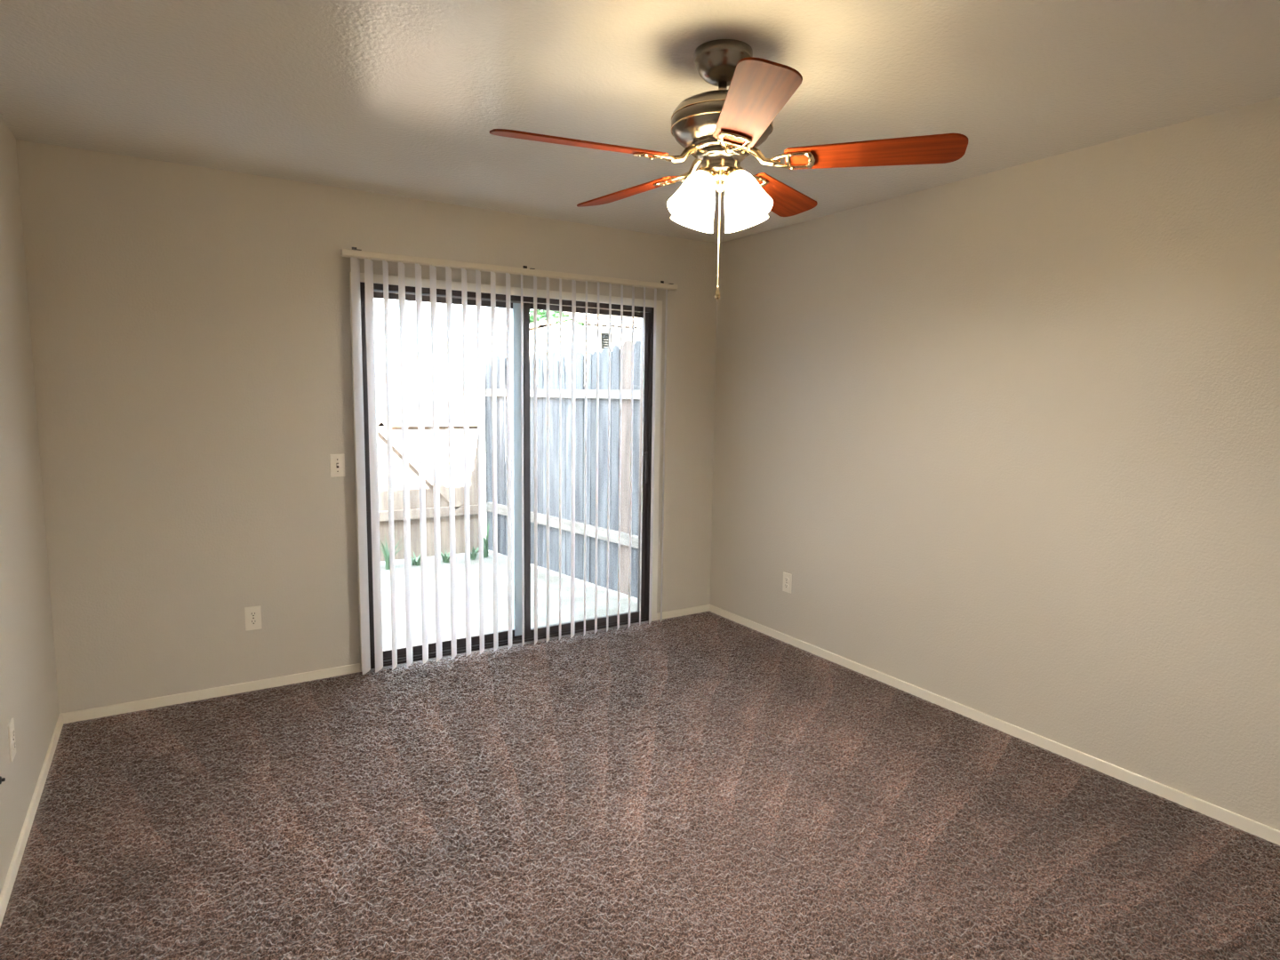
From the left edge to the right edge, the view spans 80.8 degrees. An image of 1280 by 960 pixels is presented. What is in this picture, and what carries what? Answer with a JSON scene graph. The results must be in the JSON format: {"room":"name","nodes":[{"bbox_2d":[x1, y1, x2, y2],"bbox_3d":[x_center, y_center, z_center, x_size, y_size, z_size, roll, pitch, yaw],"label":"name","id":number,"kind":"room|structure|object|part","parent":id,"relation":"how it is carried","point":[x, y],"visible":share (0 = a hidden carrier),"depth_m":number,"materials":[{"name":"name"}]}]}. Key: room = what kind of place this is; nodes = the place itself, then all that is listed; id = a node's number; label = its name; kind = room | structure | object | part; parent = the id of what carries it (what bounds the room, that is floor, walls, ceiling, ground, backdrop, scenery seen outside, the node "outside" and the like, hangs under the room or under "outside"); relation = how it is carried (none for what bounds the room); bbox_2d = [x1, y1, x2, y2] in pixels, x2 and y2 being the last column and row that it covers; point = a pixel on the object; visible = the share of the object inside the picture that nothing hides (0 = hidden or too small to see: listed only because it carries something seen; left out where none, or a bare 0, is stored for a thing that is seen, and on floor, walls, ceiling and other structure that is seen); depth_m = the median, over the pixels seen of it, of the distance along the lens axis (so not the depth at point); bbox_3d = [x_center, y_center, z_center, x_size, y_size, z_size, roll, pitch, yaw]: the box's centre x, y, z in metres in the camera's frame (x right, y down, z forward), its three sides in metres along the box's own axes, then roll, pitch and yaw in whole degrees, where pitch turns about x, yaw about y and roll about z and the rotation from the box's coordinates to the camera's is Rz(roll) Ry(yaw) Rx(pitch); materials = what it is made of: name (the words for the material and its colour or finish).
{"room":"empty living room","nodes":[
{"label":"empty living room","id":0,"kind":"room"},
{"bbox_2d":[0,113,59,893],"bbox_3d":[-1.385,0.102,1.222,0.140,2.640,4.500,-3,8,-32],"label":"wall","id":1,"kind":"structure","parent":0,"point":[28,687],"depth_m":2.69,"materials":[{"name":"beige paint"}]},
{"bbox_2d":[0,776,5,783],"bbox_3d":[-1.851,0.871,2.185,0.012,0.022,0.022,-3,8,-32],"label":"door stop","id":2,"kind":"object","parent":1,"relation":"attached to","point":[1,778],"visible":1,"depth_m":2.18,"materials":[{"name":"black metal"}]},
{"bbox_2d":[7,718,15,761],"bbox_3d":[-1.959,0.810,2.349,0.009,0.117,0.071,-3,8,-32],"label":"wall outlet","id":3,"kind":"object","parent":1,"relation":"attached to","point":[11,726],"visible":1,"depth_m":2.33,"materials":[{"name":"white plastic"}]},
{"bbox_2d":[11,728,15,737],"bbox_3d":[-1.956,0.791,2.348,0.004,0.024,0.033,-3,8,-32],"label":"receptacle","id":4,"kind":"object","parent":3,"relation":"attached to","point":[12,730],"depth_m":2.34,"materials":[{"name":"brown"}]},
{"bbox_2d":[12,740,15,750],"bbox_3d":[-1.957,0.830,2.353,0.004,0.024,0.033,-3,8,-32],"label":"receptacle","id":5,"kind":"object","parent":3,"relation":"attached to","point":[13,741],"depth_m":2.35,"materials":[{"name":"white plastic"}]},
{"bbox_2d":[0,714,63,927],"bbox_3d":[-1.371,1.269,1.449,0.012,0.054,4.348,-3,8,-32],"label":"baseboard","id":6,"kind":"structure","parent":1,"relation":"attached to","point":[12,871],"depth_m":2.46,"materials":[{"name":"white paint"}]},
{"bbox_2d":[16,139,718,713],"bbox_3d":[-1.049,-0.224,4.149,3.829,2.640,0.140,-3,8,-32],"label":"wall","id":7,"kind":"structure","parent":0,"point":[190,331],"depth_m":3.51,"materials":[{"name":"beige paint"}]},
{"bbox_2d":[59,663,360,723],"bbox_3d":[-1.998,1.016,3.613,1.256,0.054,0.012,-3,8,-32],"label":"baseboard","id":8,"kind":"structure","parent":7,"relation":"attached to","point":[93,713],"depth_m":3.57,"materials":[{"name":"white paint"}]},
{"bbox_2d":[244,605,262,631],"bbox_3d":[-1.875,0.669,3.650,0.071,0.117,0.009,-3,8,-32],"label":"wall outlet","id":9,"kind":"object","parent":7,"relation":"attached to","point":[252,614],"visible":1,"depth_m":3.65,"materials":[{"name":"white plastic"}]},
{"bbox_2d":[249,611,256,616],"bbox_3d":[-1.874,0.650,3.646,0.033,0.024,0.004,-3,8,-32],"label":"receptacle","id":10,"kind":"object","parent":9,"relation":"attached to","point":[252,613],"depth_m":3.64,"materials":[{"name":"white plastic"}]},
{"bbox_2d":[249,619,257,624],"bbox_3d":[-1.874,0.689,3.650,0.033,0.024,0.004,-3,8,-32],"label":"receptacle","id":11,"kind":"object","parent":9,"relation":"attached to","point":[252,621],"depth_m":3.65,"materials":[{"name":"white plastic"}]},
{"bbox_2d":[329,454,344,477],"bbox_3d":[-1.518,-0.073,3.780,0.070,0.115,0.016,-3,8,-32],"label":"light switch","id":12,"kind":"object","parent":7,"relation":"attached to","point":[337,461],"visible":1,"depth_m":3.78,"materials":[{"name":"white plastic"}]},
{"bbox_2d":[349,272,662,671],"bbox_3d":[-0.664,-0.053,4.322,1.854,2.052,0.012,-3,8,-32],"label":"trim","id":13,"kind":"structure","parent":7,"relation":"attached to","point":[393,280],"depth_m":4.46,"materials":[{"name":"white paint"}]},
{"bbox_2d":[360,281,654,668],"bbox_3d":[-0.704,-0.030,4.387,1.764,2.030,0.124,-3,8,-32],"label":"door","id":14,"kind":"structure","parent":7,"relation":"in","point":[378,288],"depth_m":4.39,"materials":[{"name":"brown metal"}]},
{"bbox_3d":[-1.068,-0.973,4.073,0.803,0.032,0.030,-3,8,-32],"label":"rail","id":15,"kind":"part","parent":14,"relation":"part of","materials":[{"name":"brown metal"}]},
{"bbox_3d":[-1.095,0.933,4.289,0.803,0.044,0.030,-3,8,-32],"label":"rail","id":16,"kind":"part","parent":14,"relation":"part of","materials":[{"name":"brown metal"}]},
{"bbox_3d":[-0.335,0.896,4.707,0.764,0.044,0.030,-3,8,-32],"label":"rail","id":17,"kind":"part","parent":14,"relation":"part of","materials":[{"name":"brown metal"}]},
{"bbox_3d":[-0.309,-1.009,4.492,0.764,0.032,0.030,-3,8,-32],"label":"rail","id":18,"kind":"part","parent":14,"relation":"part of","materials":[{"name":"brown metal"}]},
{"bbox_3d":[0.035,-0.080,4.788,0.018,0.200,0.027,-3,8,-32],"label":"handle","id":19,"kind":"part","parent":14,"relation":"part of","materials":[{"name":"brown metal"}]},
{"bbox_2d":[340,247,677,674],"bbox_3d":[-0.634,-0.121,4.266,1.953,2.149,0.122,-3,8,-32],"label":"vertical blind","id":20,"kind":"object","parent":7,"relation":"attached to","point":[354,253],"visible":1,"depth_m":4.05,"materials":[{"name":"beige plastic"}]},
{"bbox_2d":[656,604,709,620],"bbox_3d":[0.294,0.887,5.039,0.437,0.054,0.012,-3,8,-32],"label":"baseboard","id":21,"kind":"structure","parent":7,"relation":"attached to","point":[673,613],"depth_m":5.03,"materials":[{"name":"white paint"}]},
{"bbox_2d":[0,611,1279,959],"bbox_3d":[0.126,1.203,2.389,3.590,0.016,4.401,-3,8,-32],"label":"floor","id":22,"kind":"structure","parent":0,"point":[706,785],"depth_m":2.54,"materials":[{"name":"brown carpet"}]},
{"bbox_2d":[0,0,1279,243],"bbox_3d":[0.160,-1.265,2.110,3.549,0.080,4.360,-3,8,-32],"label":"ceiling","id":23,"kind":"structure","parent":0,"point":[398,98],"depth_m":2.38,"materials":[{"name":"white paint"}]},
{"bbox_2d":[489,39,967,299],"bbox_3d":[0.200,-0.883,2.220,1.280,0.704,1.270,-3,8,-32],"label":"ceiling fan","id":24,"kind":"object","parent":23,"relation":"hanging from","point":[720,128],"visible":1,"depth_m":2.10,"materials":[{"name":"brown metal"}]},
{"bbox_3d":[-0.161,-0.914,2.045,0.483,0.038,0.140,-2,7,-21],"label":"blade","id":25,"kind":"part","parent":24,"relation":"part of","materials":[{"name":"brown wood"}]},
{"bbox_3d":[-0.035,-0.967,2.527,0.140,0.038,0.483,-4,8,-39],"label":"blade","id":26,"kind":"part","parent":24,"relation":"part of","materials":[{"name":"brown wood"}]},
{"bbox_3d":[0.150,-0.811,2.143,0.141,0.156,0.138,-4,8,-39],"label":"lamp shade","id":27,"kind":"part","parent":24,"relation":"part of","materials":[{"name":"white glass"}]},
{"bbox_3d":[0.165,-0.828,2.296,0.138,0.156,0.141,-4,8,-39],"label":"lamp shade","id":28,"kind":"part","parent":24,"relation":"part of","materials":[{"name":"white glass"}]},
{"bbox_3d":[0.169,-0.836,2.153,0.063,0.088,0.056,0,6,-5],"label":"bulb","id":29,"kind":"part","parent":24,"relation":"part of","materials":[{"name":"white glass"}]},
{"bbox_2d":[696,167,714,179],"bbox_3d":[0.190,-0.876,2.168,0.064,0.041,0.055,-4,8,-39],"label":"socket","id":30,"kind":"object","parent":24,"relation":"attached to","point":[705,172],"depth_m":2.14,"materials":[{"name":"silver metal"}]},
{"bbox_3d":[0.228,-0.732,2.168,0.006,0.357,0.014,1,6,6],"label":"pull chain","id":31,"kind":"part","parent":24,"relation":"part of","materials":[{"name":"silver metal"}]},
{"bbox_2d":[726,166,743,177],"bbox_3d":[0.272,-0.874,2.160,0.055,0.041,0.064,-4,8,-39],"label":"socket","id":32,"kind":"object","parent":24,"relation":"attached to","point":[732,172],"depth_m":2.13,"materials":[{"name":"silver metal"}]},
{"bbox_3d":[0.291,-0.834,2.143,0.056,0.088,0.063,0,6,-5],"label":"bulb","id":33,"kind":"part","parent":24,"relation":"part of","materials":[{"name":"white glass"}]},
{"bbox_3d":[0.319,-0.824,2.281,0.141,0.156,0.138,-4,8,-39],"label":"lamp shade","id":34,"kind":"part","parent":24,"relation":"part of","materials":[{"name":"white glass"}]},
{"bbox_3d":[0.304,-0.807,2.128,0.138,0.156,0.141,-4,8,-39],"label":"lamp shade","id":35,"kind":"part","parent":24,"relation":"part of","materials":[{"name":"white glass"}]},
{"bbox_3d":[0.261,-0.878,1.777,0.140,0.038,0.483,0,6,-3],"label":"blade","id":36,"kind":"part","parent":24,"relation":"part of","materials":[{"name":"brown wood"}]},
{"bbox_3d":[0.466,-0.963,2.557,0.140,0.038,0.483,5,8,32],"label":"blade","id":37,"kind":"part","parent":24,"relation":"part of","materials":[{"name":"brown wood"}]},
{"bbox_3d":[0.648,-0.908,2.093,0.483,0.038,0.140,2,7,14],"label":"blade","id":38,"kind":"part","parent":24,"relation":"part of","materials":[{"name":"brown wood"}]},
{"bbox_2d":[709,96,1279,830],"bbox_3d":[1.744,-0.074,3.168,0.140,2.640,4.500,-3,8,-32],"label":"wall","id":39,"kind":"structure","parent":0,"point":[1006,441],"depth_m":3.12,"materials":[{"name":"beige paint"}]},
{"bbox_2d":[782,571,791,593],"bbox_3d":[0.876,0.612,4.485,0.009,0.117,0.071,-3,8,-32],"label":"wall outlet","id":40,"kind":"object","parent":39,"relation":"attached to","point":[787,577],"visible":1,"depth_m":4.48,"materials":[{"name":"white plastic"}]},
{"bbox_2d":[709,604,1279,845],"bbox_3d":[1.629,1.100,3.315,0.012,0.054,4.348,-3,8,-32],"label":"baseboard","id":41,"kind":"structure","parent":39,"relation":"attached to","point":[1272,835],"depth_m":3.19,"materials":[{"name":"white paint"}]},
{"label":"outside","id":42,"kind":"structure","parent":0,"visible":0},
{"bbox_2d":[376,431,637,649],"bbox_3d":[-10.247,-1.284,24.956,60.000,0.180,44.859,-3,8,-32],"label":"ground","id":43,"kind":"structure","parent":42,"point":[460,558],"depth_m":5.81,"materials":[{"name":"concrete"}]},
{"bbox_2d":[379,535,403,569],"bbox_3d":[-2.230,0.649,6.688,0.313,0.303,0.294,-3,8,-32],"label":"weed","id":44,"kind":"object","parent":43,"relation":"on","point":[386,553],"visible":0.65,"depth_m":6.71,"materials":[{"name":"green plant"}]},
{"bbox_2d":[410,552,428,566],"bbox_3d":[-2.048,0.725,6.868,0.228,0.116,0.195,1,6,2],"label":"weed","id":45,"kind":"object","parent":43,"relation":"on","point":[414,562],"visible":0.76,"depth_m":6.89,"materials":[{"name":"green plant"}]},
{"bbox_2d":[376,352,478,561],"bbox_3d":[-2.776,-0.178,6.641,2.845,1.941,0.193,-3,8,-32],"label":"gate","id":46,"kind":"object","parent":43,"relation":"on","point":[411,357],"visible":0.19,"depth_m":7.06,"materials":[{"name":"brown wood"}]},
{"bbox_3d":[-2.741,-0.497,6.533,2.820,0.080,0.038,-3,8,-32],"label":"rail","id":47,"kind":"part","parent":46,"relation":"part of","materials":[{"name":"brown wood"}]},
{"bbox_3d":[-2.753,0.353,6.629,2.820,0.090,0.038,-3,8,-32],"label":"rail","id":48,"kind":"part","parent":46,"relation":"part of","materials":[{"name":"brown wood"}]},
{"bbox_2d":[440,549,449,562],"bbox_3d":[-1.805,0.712,7.027,0.259,0.114,0.208,5,8,33],"label":"weed","id":49,"kind":"object","parent":43,"relation":"on","point":[446,557],"visible":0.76,"depth_m":7.03,"materials":[{"name":"green plant"}]},
{"bbox_2d":[464,545,479,559],"bbox_3d":[-1.587,0.681,7.155,0.212,0.152,0.236,-1,7,-17],"label":"weed","id":50,"kind":"object","parent":43,"relation":"on","point":[473,556],"visible":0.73,"depth_m":7.14,"materials":[{"name":"green plant"}]},
{"bbox_2d":[476,521,489,558],"bbox_3d":[-1.508,0.559,7.235,0.133,0.379,0.137,0,7,-11],"label":"weed","id":51,"kind":"object","parent":43,"relation":"on","point":[485,540],"visible":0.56,"depth_m":7.26,"materials":[{"name":"green plant"}]},
{"bbox_2d":[439,312,640,482],"bbox_3d":[0.351,-1.748,15.286,7.620,3.205,4.274,-3,8,-32],"label":"neighbor house","id":52,"kind":"structure","parent":43,"relation":"on","point":[592,319],"depth_m":12.35,"materials":[{"name":"beige paint"}]},
{"bbox_2d":[600,333,612,349],"bbox_3d":[-0.546,-2.289,12.416,0.190,0.260,0.105,-3,8,-32],"label":"vent","id":53,"kind":"object","parent":52,"relation":"attached to","point":[604,337],"depth_m":12.39,"materials":[{"name":"grey metal"}]},
{"bbox_2d":[484,340,640,598],"bbox_3d":[-0.514,-0.149,6.364,0.193,2.009,2.988,-5,9,-41],"label":"fence","id":54,"kind":"object","parent":43,"relation":"on","point":[615,354],"visible":0.42,"depth_m":6.27,"materials":[{"name":"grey wood"}]},
{"bbox_3d":[-1.264,-0.219,7.308,0.090,1.915,0.090,-5,9,-41],"label":"post","id":55,"kind":"part","parent":54,"relation":"part of","materials":[{"name":"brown wood"}]},
{"bbox_3d":[-0.549,0.396,6.338,0.038,0.090,2.894,-5,9,-41],"label":"rail","id":56,"kind":"part","parent":54,"relation":"part of","materials":[{"name":"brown wood"}]},
{"bbox_3d":[-0.534,-0.712,6.213,0.038,0.070,2.894,-5,9,-41],"label":"rail","id":57,"kind":"part","parent":54,"relation":"part of","materials":[{"name":"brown wood"}]},
{"bbox_2d":[529,309,618,329],"bbox_3d":[-1.718,-2.888,19.337,2.826,4.515,2.824,-3,8,-32],"label":"tree","id":58,"kind":"object","parent":43,"relation":"on","point":[541,316],"visible":0.02,"depth_m":18.46,"materials":[{"name":"green plant"}]}
]}

